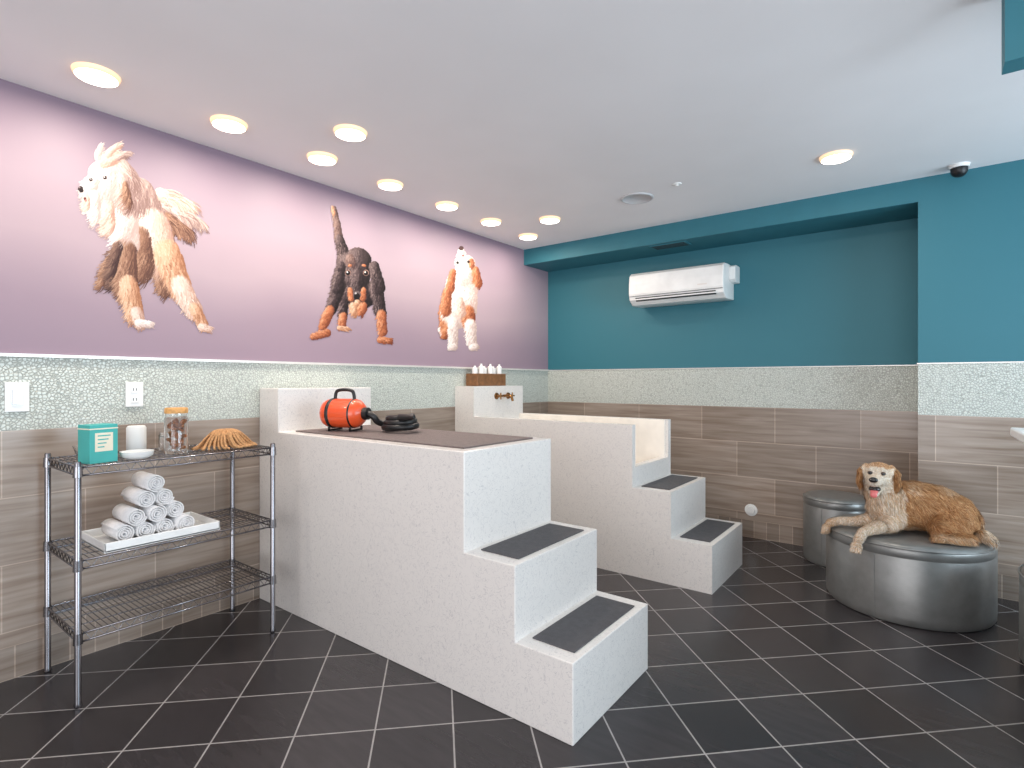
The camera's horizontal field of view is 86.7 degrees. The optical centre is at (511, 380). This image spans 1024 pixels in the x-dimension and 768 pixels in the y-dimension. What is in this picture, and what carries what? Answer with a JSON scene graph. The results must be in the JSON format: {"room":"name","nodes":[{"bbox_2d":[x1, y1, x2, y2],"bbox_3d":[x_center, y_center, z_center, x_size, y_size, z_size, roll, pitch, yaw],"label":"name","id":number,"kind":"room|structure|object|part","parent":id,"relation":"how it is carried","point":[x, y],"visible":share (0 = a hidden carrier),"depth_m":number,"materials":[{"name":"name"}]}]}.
{"room":"dog grooming salon","nodes":[
{"label":"dog grooming salon","id":0,"kind":"room"},
{"bbox_2d":[0,79,547,682],"bbox_3d":[-1.849,-0.002,3.100,0.120,2.703,7.490,0,0,37],"label":"wall","id":1,"kind":"structure","parent":0,"point":[261,277],"depth_m":3.05,"materials":[{"name":"purple paint"}]},
{"bbox_2d":[5,382,28,411],"bbox_3d":[-2.250,0.073,2.465,0.013,0.135,0.085,0,0,37],"label":"light switch","id":2,"kind":"object","parent":1,"relation":"attached to","point":[16,393],"visible":1,"depth_m":2.46,"materials":[{"name":"white plastic"}]},
{"bbox_2d":[125,382,142,406],"bbox_3d":[-1.972,0.070,2.831,0.012,0.130,0.080,0,0,37],"label":"power outlet","id":3,"kind":"object","parent":1,"relation":"attached to","point":[133,390],"visible":1,"depth_m":2.83,"materials":[{"name":"white plastic"}]},
{"bbox_2d":[131,386,138,392],"bbox_3d":[-1.969,0.044,2.829,0.003,0.036,0.034,0,0,37],"label":"socket","id":4,"kind":"object","parent":3,"relation":"attached to","point":[134,389],"depth_m":2.83,"materials":[{"name":"white plastic"}]},
{"bbox_2d":[131,396,138,402],"bbox_3d":[-1.969,0.096,2.829,0.003,0.036,0.034,0,0,37],"label":"socket","id":5,"kind":"object","parent":3,"relation":"attached to","point":[134,399],"depth_m":2.83,"materials":[{"name":"white plastic"}]},
{"bbox_2d":[0,353,548,370],"bbox_3d":[-1.832,-0.118,3.012,0.014,0.014,7.370,0,0,37],"label":"trim","id":6,"kind":"structure","parent":1,"relation":"attached to","point":[1,354],"depth_m":3.12,"materials":[{"name":"metal"}]},
{"bbox_2d":[77,141,482,350],"bbox_3d":[-1.197,-0.747,3.852,0.001,0.990,3.051,0,0,37],"label":"decals","id":7,"kind":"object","parent":1,"relation":"attached to","point":[142,222],"depth_m":2.97},
{"bbox_2d":[77,141,212,333],"bbox_3d":[-1.926,-0.747,2.896,0.001,0.990,0.648,0,0,37],"label":"print","id":8,"kind":"object","parent":7,"relation":"attached to","point":[142,222],"depth_m":2.84},
{"bbox_2d":[310,206,393,344],"bbox_3d":[-1.140,-0.751,3.928,0.001,0.952,0.724,0,0,37],"label":"print","id":9,"kind":"object","parent":7,"relation":"attached to","point":[351,283],"depth_m":3.91},
{"bbox_2d":[438,246,482,350],"bbox_3d":[-0.453,-0.733,4.829,0.001,0.946,0.593,0,0,37],"label":"print","id":10,"kind":"object","parent":7,"relation":"attached to","point":[458,306],"depth_m":4.82},
{"bbox_2d":[0,0,1023,249],"bbox_3d":[0.808,-1.403,1.094,6.840,0.100,7.520,0,0,37],"label":"ceiling","id":11,"kind":"structure","parent":0,"point":[517,113],"depth_m":2.53,"materials":[{"name":"paint"}]},
{"bbox_2d":[71,62,120,87],"bbox_3d":[-1.828,-1.341,2.385,0.176,0.024,0.176,0,0,37],"label":"recessed light","id":12,"kind":"object","parent":11,"relation":"in","point":[94,74],"visible":1,"depth_m":2.36,"materials":[{"name":"white plastic"}]},
{"bbox_2d":[74,68,117,87],"bbox_3d":[-1.828,-1.331,2.385,0.156,0.004,0.156,0,0,37],"label":"diffuser","id":13,"kind":"object","parent":12,"relation":"attached to","point":[102,77],"depth_m":2.37,"materials":[{"name":"white plastic"}]},
{"bbox_2d":[210,114,247,132],"bbox_3d":[-1.482,-1.341,2.839,0.176,0.024,0.176,0,0,37],"label":"recessed light","id":14,"kind":"object","parent":11,"relation":"in","point":[226,123],"visible":1,"depth_m":2.81,"materials":[{"name":"white plastic"}]},
{"bbox_2d":[212,119,245,132],"bbox_3d":[-1.482,-1.331,2.839,0.156,0.004,0.156,0,0,37],"label":"diffuser","id":15,"kind":"object","parent":14,"relation":"attached to","point":[227,125],"depth_m":2.82,"materials":[{"name":"white plastic"}]},
{"bbox_2d":[307,151,337,165],"bbox_3d":[-1.148,-1.341,3.279,0.176,0.024,0.176,0,0,37],"label":"recessed light","id":16,"kind":"object","parent":11,"relation":"in","point":[316,157],"visible":1,"depth_m":3.24,"materials":[{"name":"white plastic"}]},
{"bbox_2d":[309,155,335,165],"bbox_3d":[-1.148,-1.331,3.279,0.156,0.004,0.156,0,0,37],"label":"diffuser","id":17,"kind":"object","parent":16,"relation":"attached to","point":[325,160],"depth_m":3.26,"materials":[{"name":"white plastic"}]},
{"bbox_2d":[333,124,366,141],"bbox_3d":[-0.877,-1.341,2.941,0.176,0.024,0.176,0,0,37],"label":"recessed light","id":18,"kind":"object","parent":11,"relation":"in","point":[348,132],"visible":1,"depth_m":2.91,"materials":[{"name":"white plastic"}]},
{"bbox_2d":[335,129,364,141],"bbox_3d":[-0.877,-1.331,2.941,0.156,0.004,0.156,0,0,37],"label":"diffuser","id":19,"kind":"object","parent":18,"relation":"attached to","point":[353,135],"depth_m":2.92,"materials":[{"name":"white plastic"}]},
{"bbox_2d":[377,179,402,190],"bbox_3d":[-0.836,-1.341,3.721,0.176,0.024,0.176,0,0,37],"label":"recessed light","id":20,"kind":"object","parent":11,"relation":"in","point":[386,184],"visible":1,"depth_m":3.69,"materials":[{"name":"white plastic"}]},
{"bbox_2d":[379,183,401,190],"bbox_3d":[-0.836,-1.331,3.721,0.156,0.004,0.156,0,0,37],"label":"diffuser","id":21,"kind":"object","parent":20,"relation":"attached to","point":[386,186],"depth_m":3.70,"materials":[{"name":"white plastic"}]},
{"bbox_2d":[435,201,457,210],"bbox_3d":[-0.500,-1.341,4.167,0.176,0.024,0.176,0,0,37],"label":"recessed light","id":22,"kind":"object","parent":11,"relation":"in","point":[443,205],"visible":1,"depth_m":4.13,"materials":[{"name":"white plastic"}]},
{"bbox_2d":[437,204,456,210],"bbox_3d":[-0.500,-1.331,4.167,0.156,0.004,0.156,0,0,37],"label":"diffuser","id":23,"kind":"object","parent":22,"relation":"attached to","point":[446,207],"depth_m":4.15,"materials":[{"name":"white plastic"}]},
{"bbox_2d":[481,218,500,225],"bbox_3d":[-0.178,-1.341,4.584,0.176,0.024,0.176,0,0,37],"label":"recessed light","id":24,"kind":"object","parent":11,"relation":"in","point":[486,221],"visible":1,"depth_m":4.54,"materials":[{"name":"white plastic"}]},
{"bbox_2d":[482,221,499,225],"bbox_3d":[-0.178,-1.331,4.584,0.156,0.004,0.156,0,0,37],"label":"diffuser","id":25,"kind":"object","parent":24,"relation":"attached to","point":[488,223],"depth_m":4.57,"materials":[{"name":"white plastic"}]},
{"bbox_2d":[519,233,537,239],"bbox_3d":[0.151,-1.341,5.049,0.176,0.024,0.176,0,0,37],"label":"recessed light","id":26,"kind":"object","parent":11,"relation":"in","point":[526,236],"visible":1,"depth_m":5.00,"materials":[{"name":"white plastic"}]},
{"bbox_2d":[520,236,535,239],"bbox_3d":[0.151,-1.331,5.049,0.156,0.004,0.156,0,0,37],"label":"diffuser","id":27,"kind":"object","parent":26,"relation":"attached to","point":[521,237],"depth_m":5.02,"materials":[{"name":"white plastic"}]},
{"bbox_2d":[539,216,559,223],"bbox_3d":[0.315,-1.341,4.522,0.176,0.024,0.176,0,0,37],"label":"recessed light","id":28,"kind":"object","parent":11,"relation":"in","point":[545,219],"visible":1,"depth_m":4.49,"materials":[{"name":"white plastic"}]},
{"bbox_2d":[541,218,558,223],"bbox_3d":[0.315,-1.331,4.522,0.156,0.004,0.156,0,0,37],"label":"diffuser","id":29,"kind":"object","parent":28,"relation":"attached to","point":[543,220],"depth_m":4.49,"materials":[{"name":"white plastic"}]},
{"bbox_2d":[620,192,653,203],"bbox_3d":[0.924,-1.348,4.007,0.240,0.010,0.240,0,0,37],"label":"ceiling speaker","id":30,"kind":"object","parent":11,"relation":"in","point":[639,197],"depth_m":4.00},
{"bbox_2d":[672,182,681,186],"bbox_3d":[1.133,-1.346,3.722,0.064,0.014,0.064,0,0,37],"label":"sprinkler","id":31,"kind":"object","parent":11,"relation":"attached to","point":[676,184],"visible":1,"depth_m":3.71,"materials":[{"name":"white plastic"}]},
{"bbox_2d":[524,178,917,271],"bbox_3d":[1.553,-1.274,4.782,3.253,0.157,0.450,0,0,37],"label":"ceiling soffit","id":32,"kind":"structure","parent":11,"relation":"attached to","point":[897,201],"depth_m":4.36,"materials":[{"name":"teal paint"}]},
{"bbox_2d":[649,240,691,249],"bbox_3d":[1.393,-1.191,4.772,0.330,0.010,0.160,0,0,37],"label":"ceiling vent","id":33,"kind":"object","parent":32,"relation":"in","point":[680,243],"visible":1,"depth_m":4.75,"materials":[{"name":"teal paint"}]},
{"bbox_2d":[819,150,852,163],"bbox_3d":[1.948,-1.341,3.259,0.176,0.024,0.176,0,0,37],"label":"recessed light","id":34,"kind":"object","parent":11,"relation":"in","point":[834,157],"visible":1,"depth_m":3.22,"materials":[{"name":"white plastic"}]},
{"bbox_2d":[821,154,850,163],"bbox_3d":[1.948,-1.331,3.259,0.156,0.004,0.156,0,0,37],"label":"diffuser","id":35,"kind":"object","parent":34,"relation":"attached to","point":[826,158],"depth_m":3.24,"materials":[{"name":"white plastic"}]},
{"bbox_2d":[948,162,969,177],"bbox_3d":[2.802,-1.315,3.397,0.110,0.075,0.110,0,0,37],"label":"dome camera","id":36,"kind":"object","parent":11,"relation":"attached to","point":[957,170],"visible":1,"depth_m":3.37,"materials":[{"name":"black plastic"}]},
{"bbox_2d":[1002,0,1023,74],"bbox_3d":[2.488,-1.216,1.273,1.985,0.273,0.100,0,0,37],"label":"ceiling bulkhead","id":37,"kind":"object","parent":11,"relation":"attached to","point":[1012,10],"depth_m":1.83,"materials":[{"name":"teal paint"}]},
{"bbox_2d":[0,536,1023,767],"bbox_3d":[0.808,1.400,1.094,6.840,0.100,7.520,0,0,37],"label":"floor","id":38,"kind":"structure","parent":0,"point":[767,669],"depth_m":2.31,"materials":[{"name":"tile"}]},
{"bbox_2d":[43,443,275,708],"bbox_3d":[-1.718,0.842,2.711,0.486,1.016,0.878,0,0,37],"label":"wire shelving unit","id":39,"kind":"object","parent":38,"relation":"on","point":[77,632],"visible":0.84,"depth_m":2.51,"materials":[{"name":"silver metal"}]},
{"bbox_3d":[-2.152,0.842,2.513,0.032,1.016,0.032,0,0,37],"label":"post","id":40,"kind":"part","parent":39,"relation":"part of","materials":[{"name":"silver metal"}]},
{"bbox_2d":[72,445,77,455],"bbox_3d":[-1.953,0.326,2.519,0.144,0.055,0.144,0,0,37],"label":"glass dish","id":41,"kind":"object","parent":39,"relation":"on","point":[75,447],"visible":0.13,"depth_m":2.46,"materials":[{"name":"clear glass"}]},
{"bbox_3d":[-1.794,0.842,2.240,0.032,1.016,0.032,0,0,37],"label":"post","id":42,"kind":"part","parent":39,"relation":"part of","materials":[{"name":"silver metal"}]},
{"bbox_2d":[77,423,117,463],"bbox_3d":[-1.803,0.271,2.361,0.092,0.165,0.112,0,0,25],"label":"carton","id":43,"kind":"object","parent":39,"relation":"on","point":[97,443],"visible":0.93,"depth_m":2.33,"materials":[{"name":"teal cardboard"}]},
{"bbox_2d":[119,449,153,459],"bbox_3d":[-1.711,0.336,2.473,0.132,0.034,0.132,0,0,37],"label":"dish","id":44,"kind":"object","parent":39,"relation":"on","point":[138,453],"visible":1,"depth_m":2.44,"materials":[{"name":"ceramic"}]},
{"bbox_2d":[126,425,145,449],"bbox_3d":[-1.874,0.288,2.704,0.084,0.130,0.084,0,0,37],"label":"candle jar","id":45,"kind":"object","parent":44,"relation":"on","point":[135,434],"visible":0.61,"depth_m":2.67,"materials":[{"name":"white ceramic"}]},
{"bbox_2d":[82,512,219,553],"bbox_3d":[-1.734,0.720,2.616,0.330,0.042,0.480,0,0,37],"label":"serving tray","id":46,"kind":"object","parent":39,"relation":"on","point":[95,538],"visible":0.64,"depth_m":2.51,"materials":[{"name":"white plastic"}]},
{"bbox_2d":[101,471,194,540],"bbox_3d":[-1.743,0.586,2.598,0.228,0.287,0.320,0,0,37],"label":"rolled towels","id":47,"kind":"object","parent":46,"relation":"on","point":[154,510],"visible":0.99,"depth_m":2.54,"materials":[{"name":"white fabric"}]},
{"bbox_2d":[158,432,163,450],"bbox_3d":[-1.769,0.308,2.794,0.090,0.090,0.090,0,0,37],"label":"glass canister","id":48,"kind":"object","parent":39,"relation":"on","point":[161,434],"visible":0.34,"depth_m":2.75,"materials":[{"name":"clear glass"}]},
{"bbox_2d":[164,407,188,453],"bbox_3d":[-1.652,0.242,2.667,0.104,0.222,0.104,0,0,37],"label":"jar","id":49,"kind":"object","parent":39,"relation":"on","point":[176,421],"visible":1,"depth_m":2.63,"materials":[{"name":"clear glass"}]},
{"bbox_3d":[-1.652,0.144,2.667,0.101,0.027,0.101,0,0,37],"label":"lid","id":50,"kind":"part","parent":49,"relation":"part of","materials":[{"name":"brown wood"}]},
{"bbox_2d":[191,428,256,450],"bbox_3d":[-1.505,0.301,2.856,0.210,0.099,0.333,0,0,37],"label":"pile","id":51,"kind":"object","parent":39,"relation":"on","point":[234,438],"visible":1,"depth_m":2.80,"materials":[{"name":"brown food"}]},
{"bbox_3d":[-1.642,0.842,3.182,0.032,1.016,0.032,0,0,37],"label":"post","id":52,"kind":"part","parent":39,"relation":"part of","materials":[{"name":"silver metal"}]},
{"bbox_3d":[-1.284,0.842,2.910,0.032,1.016,0.032,0,0,37],"label":"post","id":53,"kind":"part","parent":39,"relation":"part of","materials":[{"name":"silver metal"}]},
{"bbox_2d":[260,387,647,745],"bbox_3d":[-0.466,0.698,2.954,2.256,1.305,0.681,0,0,37],"label":"platform","id":54,"kind":"object","parent":38,"relation":"on","point":[441,555],"visible":0.98,"depth_m":2.53,"materials":[{"name":"white stone"}]},
{"bbox_2d":[319,388,418,431],"bbox_3d":[-0.820,0.168,3.199,0.658,0.252,0.225,0,0,18],"label":"dryer","id":55,"kind":"object","parent":54,"relation":"on","point":[335,413],"visible":1,"depth_m":3.16,"materials":[{"name":"orange metal"}]},
{"bbox_2d":[320,399,365,427],"bbox_3d":[-1.000,0.192,3.236,0.265,0.174,0.174,0,0,16],"label":"canister","id":56,"kind":"object","parent":55,"relation":"on","point":[334,413],"depth_m":3.17,"materials":[{"name":"orange metal"}]},
{"bbox_3d":[-0.998,0.079,3.235,0.149,0.073,0.020,0,0,16],"label":"handle","id":57,"kind":"part","parent":55,"relation":"part of","materials":[{"name":"black plastic"}]},
{"bbox_2d":[455,386,741,594],"bbox_3d":[0.597,0.698,4.379,2.219,1.305,0.710,0,0,37],"label":"tub","id":58,"kind":"object","parent":38,"relation":"on","point":[612,476],"visible":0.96,"depth_m":3.89,"materials":[{"name":"white stone"}]},
{"bbox_2d":[466,364,505,385],"bbox_3d":[-0.234,-0.056,4.956,0.140,0.200,0.400,0,0,37],"label":"caddy","id":59,"kind":"object","parent":58,"relation":"on","point":[479,376],"visible":1,"depth_m":4.86,"materials":[{"name":"brown wood"}]},
{"bbox_2d":[472,366,477,373],"bbox_3d":[-0.331,-0.101,4.829,0.050,0.070,0.050,0,0,37],"label":"bottle","id":60,"kind":"object","parent":59,"relation":"on","point":[474,370],"depth_m":4.81,"materials":[{"name":"white plastic"}]},
{"bbox_2d":[478,364,483,373],"bbox_3d":[-0.276,-0.111,4.867,0.050,0.090,0.050,0,0,37],"label":"bottle","id":61,"kind":"object","parent":59,"relation":"on","point":[481,368],"depth_m":4.85,"materials":[{"name":"white plastic"}]},
{"bbox_2d":[488,364,492,373],"bbox_3d":[-0.199,-0.111,4.969,0.050,0.090,0.050,0,0,37],"label":"bottle","id":62,"kind":"object","parent":59,"relation":"on","point":[490,369],"depth_m":4.95,"materials":[{"name":"white plastic"}]},
{"bbox_2d":[496,364,501,373],"bbox_3d":[-0.121,-0.111,5.071,0.050,0.090,0.050,0,0,37],"label":"bottle","id":63,"kind":"object","parent":59,"relation":"on","point":[498,369],"depth_m":5.05,"materials":[{"name":"white plastic"}]},
{"bbox_2d":[494,392,514,400],"bbox_3d":[-0.036,0.144,4.906,0.131,0.078,0.230,0,0,37],"label":"brass faucet","id":64,"kind":"object","parent":58,"relation":"attached to","point":[508,395],"visible":1,"depth_m":4.87,"materials":[{"name":"gold metal"}]},
{"bbox_3d":[-0.033,0.151,4.903,0.122,0.062,0.024,0,0,37],"label":"spout","id":65,"kind":"part","parent":64,"relation":"part of","materials":[{"name":"gold metal"}]},
{"bbox_2d":[802,490,866,566],"bbox_3d":[2.429,1.098,4.058,0.450,0.496,0.450,0,0,37],"label":"round ottoman","id":66,"kind":"object","parent":38,"relation":"on","point":[819,506],"visible":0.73,"depth_m":3.96,"materials":[{"name":"grey leather"}]},
{"bbox_2d":[826,513,998,631],"bbox_3d":[2.403,1.123,3.311,0.850,0.446,0.850,0,0,37],"label":"round ottoman","id":67,"kind":"object","parent":38,"relation":"on","point":[904,578],"visible":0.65,"depth_m":2.96,"materials":[{"name":"grey leather"}]},
{"bbox_2d":[821,462,1000,553],"bbox_3d":[2.305,0.732,3.189,0.837,0.500,0.456,0,0,15],"label":"retriever","id":68,"kind":"object","parent":67,"relation":"on","point":[893,504],"visible":1,"depth_m":3.14,"materials":[{"name":"fur"}]},
{"bbox_2d":[1018,564,1023,662],"bbox_3d":[2.772,1.123,2.364,0.830,0.446,0.830,0,0,37],"label":"round ottoman","id":69,"kind":"object","parent":38,"relation":"on","point":[1020,571],"visible":1,"depth_m":2.58,"materials":[{"name":"grey leather"}]},
{"bbox_2d":[548,218,917,545],"bbox_3d":[1.726,-0.002,5.009,3.253,2.703,0.120,0,0,37],"label":"wall","id":70,"kind":"structure","parent":0,"point":[764,438],"depth_m":4.60,"materials":[{"name":"teal paint"}]},
{"bbox_2d":[629,263,739,307],"bbox_3d":[1.535,-0.851,4.877,0.900,0.302,0.319,0,0,37],"label":"air conditioner","id":71,"kind":"object","parent":70,"relation":"attached to","point":[711,282],"visible":1,"depth_m":4.73,"materials":[{"name":"white plastic"}]},
{"bbox_2d":[549,365,917,370],"bbox_3d":[1.693,-0.117,4.955,3.239,0.007,0.006,0,0,37],"label":"trim","id":72,"kind":"structure","parent":70,"relation":"attached to","point":[859,365],"depth_m":4.66,"materials":[{"name":"metal"}]},
{"bbox_2d":[745,504,756,515],"bbox_3d":[2.058,1.113,4.671,0.104,0.104,0.014,0,0,37],"label":"cap","id":73,"kind":"object","parent":70,"relation":"attached to","point":[750,509],"visible":1,"depth_m":4.67,"materials":[{"name":"white plastic"}]},
{"bbox_2d":[918,159,1023,600],"bbox_3d":[4.250,-0.002,2.803,3.437,2.703,0.570,0,0,37],"label":"wall","id":74,"kind":"structure","parent":0,"point":[971,225],"depth_m":3.43,"materials":[{"name":"teal paint"}]},
{"bbox_2d":[917,361,1023,363],"bbox_3d":[4.073,-0.117,2.575,3.443,0.007,0.006,0,0,37],"label":"trim","id":75,"kind":"structure","parent":74,"relation":"attached to","point":[1011,361],"depth_m":3.44,"materials":[{"name":"metal"}]},
{"bbox_2d":[1010,427,1023,442],"bbox_3d":[2.268,0.772,1.628,1.065,1.155,0.840,0,0,37],"label":"countertop","id":76,"kind":"structure","parent":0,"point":[1018,433],"depth_m":2.13,"materials":[{"name":"white stone"}]}
]}

